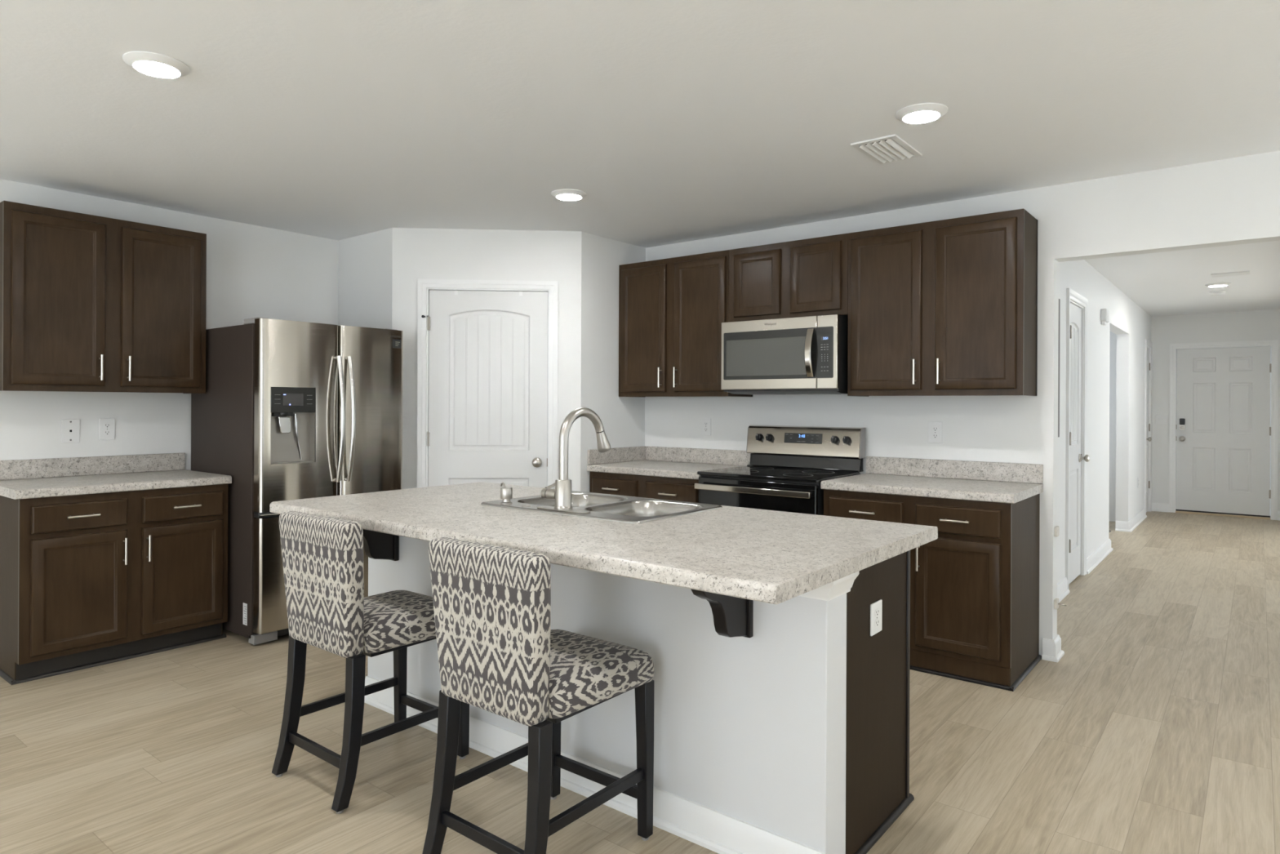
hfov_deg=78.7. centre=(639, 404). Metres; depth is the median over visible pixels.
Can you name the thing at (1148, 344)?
door
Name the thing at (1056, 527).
wall bracket
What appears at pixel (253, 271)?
wall
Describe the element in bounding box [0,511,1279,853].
floor
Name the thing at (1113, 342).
wall
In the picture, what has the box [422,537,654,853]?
bar stool
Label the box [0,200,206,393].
upper cabinet
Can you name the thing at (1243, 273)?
ceiling vent
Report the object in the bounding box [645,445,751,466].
backsplash
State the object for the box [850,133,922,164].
ceiling vent
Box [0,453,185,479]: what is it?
backsplash
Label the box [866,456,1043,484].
backsplash
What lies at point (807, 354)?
microwave
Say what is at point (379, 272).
wall
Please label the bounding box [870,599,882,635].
wall outlet
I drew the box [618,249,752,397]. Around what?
upper cabinet
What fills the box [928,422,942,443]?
wall outlet
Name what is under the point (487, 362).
door
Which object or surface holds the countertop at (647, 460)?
on the base cabinet at (677, 489)
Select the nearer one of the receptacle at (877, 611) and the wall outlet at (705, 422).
the receptacle at (877, 611)
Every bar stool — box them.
[271,511,469,813]
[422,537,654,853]
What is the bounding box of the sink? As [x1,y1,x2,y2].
[480,490,722,523]
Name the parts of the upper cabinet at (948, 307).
door, handle, handle, door, panel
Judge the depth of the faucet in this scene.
2.94 m
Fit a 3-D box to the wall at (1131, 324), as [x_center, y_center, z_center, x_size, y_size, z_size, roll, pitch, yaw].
[4.229,0.103,7.166,0.115,2.477,7.185,0,0,38]
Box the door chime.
[1100,308,1109,325]
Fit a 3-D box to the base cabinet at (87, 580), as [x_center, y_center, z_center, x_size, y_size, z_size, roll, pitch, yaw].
[-2.809,0.874,4.165,0.667,0.872,0.969,0,0,38]
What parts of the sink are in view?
bowl, bowl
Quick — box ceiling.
[0,0,1279,315]
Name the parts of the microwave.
handle, control panel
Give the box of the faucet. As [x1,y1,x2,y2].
[537,407,611,513]
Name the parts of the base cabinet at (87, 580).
panel, door, drawer, handle, shoe moulding, handle, handle, door, drawer, handle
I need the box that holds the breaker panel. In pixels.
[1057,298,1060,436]
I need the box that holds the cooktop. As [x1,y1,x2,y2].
[697,465,860,483]
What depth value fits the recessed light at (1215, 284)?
7.27 m
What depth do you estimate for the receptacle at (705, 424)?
5.42 m
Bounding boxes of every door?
[417,279,558,488]
[1065,288,1089,589]
[1144,338,1152,515]
[1168,339,1278,519]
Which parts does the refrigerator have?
grip trim, ice lever, door, water lever, freezer drawer, handle, handle, door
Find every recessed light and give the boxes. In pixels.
[122,51,190,78]
[551,188,586,200]
[894,102,947,124]
[1204,282,1231,287]
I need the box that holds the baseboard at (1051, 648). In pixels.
[1041,634,1064,662]
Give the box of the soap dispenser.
[500,482,512,503]
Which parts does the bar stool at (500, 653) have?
leg, backrest, leg, leg, seat, seat, leg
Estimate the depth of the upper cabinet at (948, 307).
4.11 m
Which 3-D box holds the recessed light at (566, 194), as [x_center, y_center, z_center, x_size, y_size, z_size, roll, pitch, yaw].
[-0.390,-1.145,4.282,0.196,0.022,0.196,0,0,38]
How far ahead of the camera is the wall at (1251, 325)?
9.78 m
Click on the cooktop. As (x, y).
(748, 473)
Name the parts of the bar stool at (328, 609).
leg, backrest, leg, seat, seat, leg, leg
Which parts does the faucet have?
lever, plate, spout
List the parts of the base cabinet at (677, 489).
handle, drawer, handle, drawer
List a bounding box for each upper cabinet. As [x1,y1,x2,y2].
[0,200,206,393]
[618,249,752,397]
[728,233,848,321]
[847,208,1038,396]
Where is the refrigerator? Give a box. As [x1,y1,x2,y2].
[191,317,403,644]
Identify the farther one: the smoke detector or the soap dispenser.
the smoke detector
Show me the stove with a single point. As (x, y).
(788, 466)
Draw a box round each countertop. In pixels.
[0,453,231,499]
[269,481,937,604]
[586,445,751,479]
[820,456,1043,503]
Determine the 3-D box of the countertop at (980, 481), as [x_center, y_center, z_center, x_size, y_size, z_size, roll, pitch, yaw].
[1.546,0.384,4.154,0.961,0.146,0.633,0,0,38]
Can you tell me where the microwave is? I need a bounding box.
[720,314,848,394]
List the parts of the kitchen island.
baseboard, crown moulding, panel, shoe moulding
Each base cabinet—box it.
[0,483,228,684]
[589,471,698,502]
[823,488,1041,691]
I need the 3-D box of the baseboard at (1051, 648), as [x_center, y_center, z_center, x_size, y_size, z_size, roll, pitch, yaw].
[2.115,1.280,4.180,0.250,0.105,0.175,0,0,38]
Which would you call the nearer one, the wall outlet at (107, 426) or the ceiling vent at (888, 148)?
the ceiling vent at (888, 148)
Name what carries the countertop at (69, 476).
on the base cabinet at (87, 580)
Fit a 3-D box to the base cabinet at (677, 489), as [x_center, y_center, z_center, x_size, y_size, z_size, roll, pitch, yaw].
[0.186,0.887,5.210,0.908,0.872,0.667,0,0,38]
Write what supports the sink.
in the island countertop at (773, 557)
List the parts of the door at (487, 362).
knob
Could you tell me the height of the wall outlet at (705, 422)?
0.120 m
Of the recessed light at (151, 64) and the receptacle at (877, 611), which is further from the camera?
the recessed light at (151, 64)
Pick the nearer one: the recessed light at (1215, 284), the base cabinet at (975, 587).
the base cabinet at (975, 587)
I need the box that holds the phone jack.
[61,418,79,442]
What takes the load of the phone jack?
attached to the wall at (253, 271)
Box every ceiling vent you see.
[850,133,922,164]
[1210,271,1249,277]
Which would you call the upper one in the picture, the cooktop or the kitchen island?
the cooktop
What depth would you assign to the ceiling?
3.03 m
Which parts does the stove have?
handle, oven door, burner knob, burner knob, control panel, burner knob, burner knob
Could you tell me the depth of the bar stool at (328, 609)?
2.67 m
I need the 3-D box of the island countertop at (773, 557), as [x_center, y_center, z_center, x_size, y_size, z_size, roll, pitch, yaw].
[-0.256,0.428,2.928,2.332,0.043,1.132,0,0,38]
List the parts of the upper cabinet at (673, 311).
door, handle, handle, door, panel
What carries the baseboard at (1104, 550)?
attached to the wall at (1131, 324)
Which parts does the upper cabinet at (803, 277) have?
door, door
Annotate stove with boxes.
[694,425,865,515]
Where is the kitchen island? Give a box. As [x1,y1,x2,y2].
[362,528,914,853]
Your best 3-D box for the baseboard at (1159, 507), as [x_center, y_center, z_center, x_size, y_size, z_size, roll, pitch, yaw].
[7.082,1.302,9.466,1.510,0.105,0.030,0,0,38]
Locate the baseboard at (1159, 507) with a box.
[1151,502,1279,520]
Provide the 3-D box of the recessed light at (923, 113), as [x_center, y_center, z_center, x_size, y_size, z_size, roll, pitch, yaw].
[1.106,-1.138,3.071,0.196,0.022,0.196,0,0,38]
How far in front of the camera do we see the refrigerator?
4.40 m
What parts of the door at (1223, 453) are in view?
knob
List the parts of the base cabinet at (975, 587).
handle, drawer, handle, handle, door, drawer, shoe moulding, panel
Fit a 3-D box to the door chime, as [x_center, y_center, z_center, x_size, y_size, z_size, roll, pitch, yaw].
[4.067,-0.764,6.828,0.044,0.135,0.170,0,0,38]
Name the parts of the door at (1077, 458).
knob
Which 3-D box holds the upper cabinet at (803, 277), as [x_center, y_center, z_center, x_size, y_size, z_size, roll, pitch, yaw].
[0.963,-0.748,4.818,0.802,0.465,0.324,0,0,38]
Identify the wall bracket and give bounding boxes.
[1053,597,1066,608]
[1054,525,1059,537]
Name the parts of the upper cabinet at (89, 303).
panel, door, handle, handle, door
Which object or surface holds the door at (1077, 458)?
in the wall at (1131, 324)
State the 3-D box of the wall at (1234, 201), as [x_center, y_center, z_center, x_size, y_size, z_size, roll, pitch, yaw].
[3.170,0.098,3.348,8.150,2.477,0.115,0,0,38]
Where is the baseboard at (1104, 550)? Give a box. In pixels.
[1057,507,1146,602]
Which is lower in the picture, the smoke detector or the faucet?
the faucet
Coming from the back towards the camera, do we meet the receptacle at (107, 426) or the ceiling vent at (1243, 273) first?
the ceiling vent at (1243, 273)
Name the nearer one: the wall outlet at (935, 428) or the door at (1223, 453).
the wall outlet at (935, 428)
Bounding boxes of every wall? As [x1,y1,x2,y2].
[0,178,338,470]
[337,227,645,492]
[644,151,1279,655]
[1057,259,1151,583]
[1109,331,1116,521]
[1151,308,1279,511]
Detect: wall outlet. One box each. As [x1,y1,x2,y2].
[98,418,115,439]
[701,417,711,435]
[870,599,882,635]
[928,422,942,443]
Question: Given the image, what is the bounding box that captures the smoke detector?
[1208,290,1226,296]
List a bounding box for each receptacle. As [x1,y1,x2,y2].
[103,422,111,435]
[703,422,707,431]
[874,608,879,626]
[932,426,937,438]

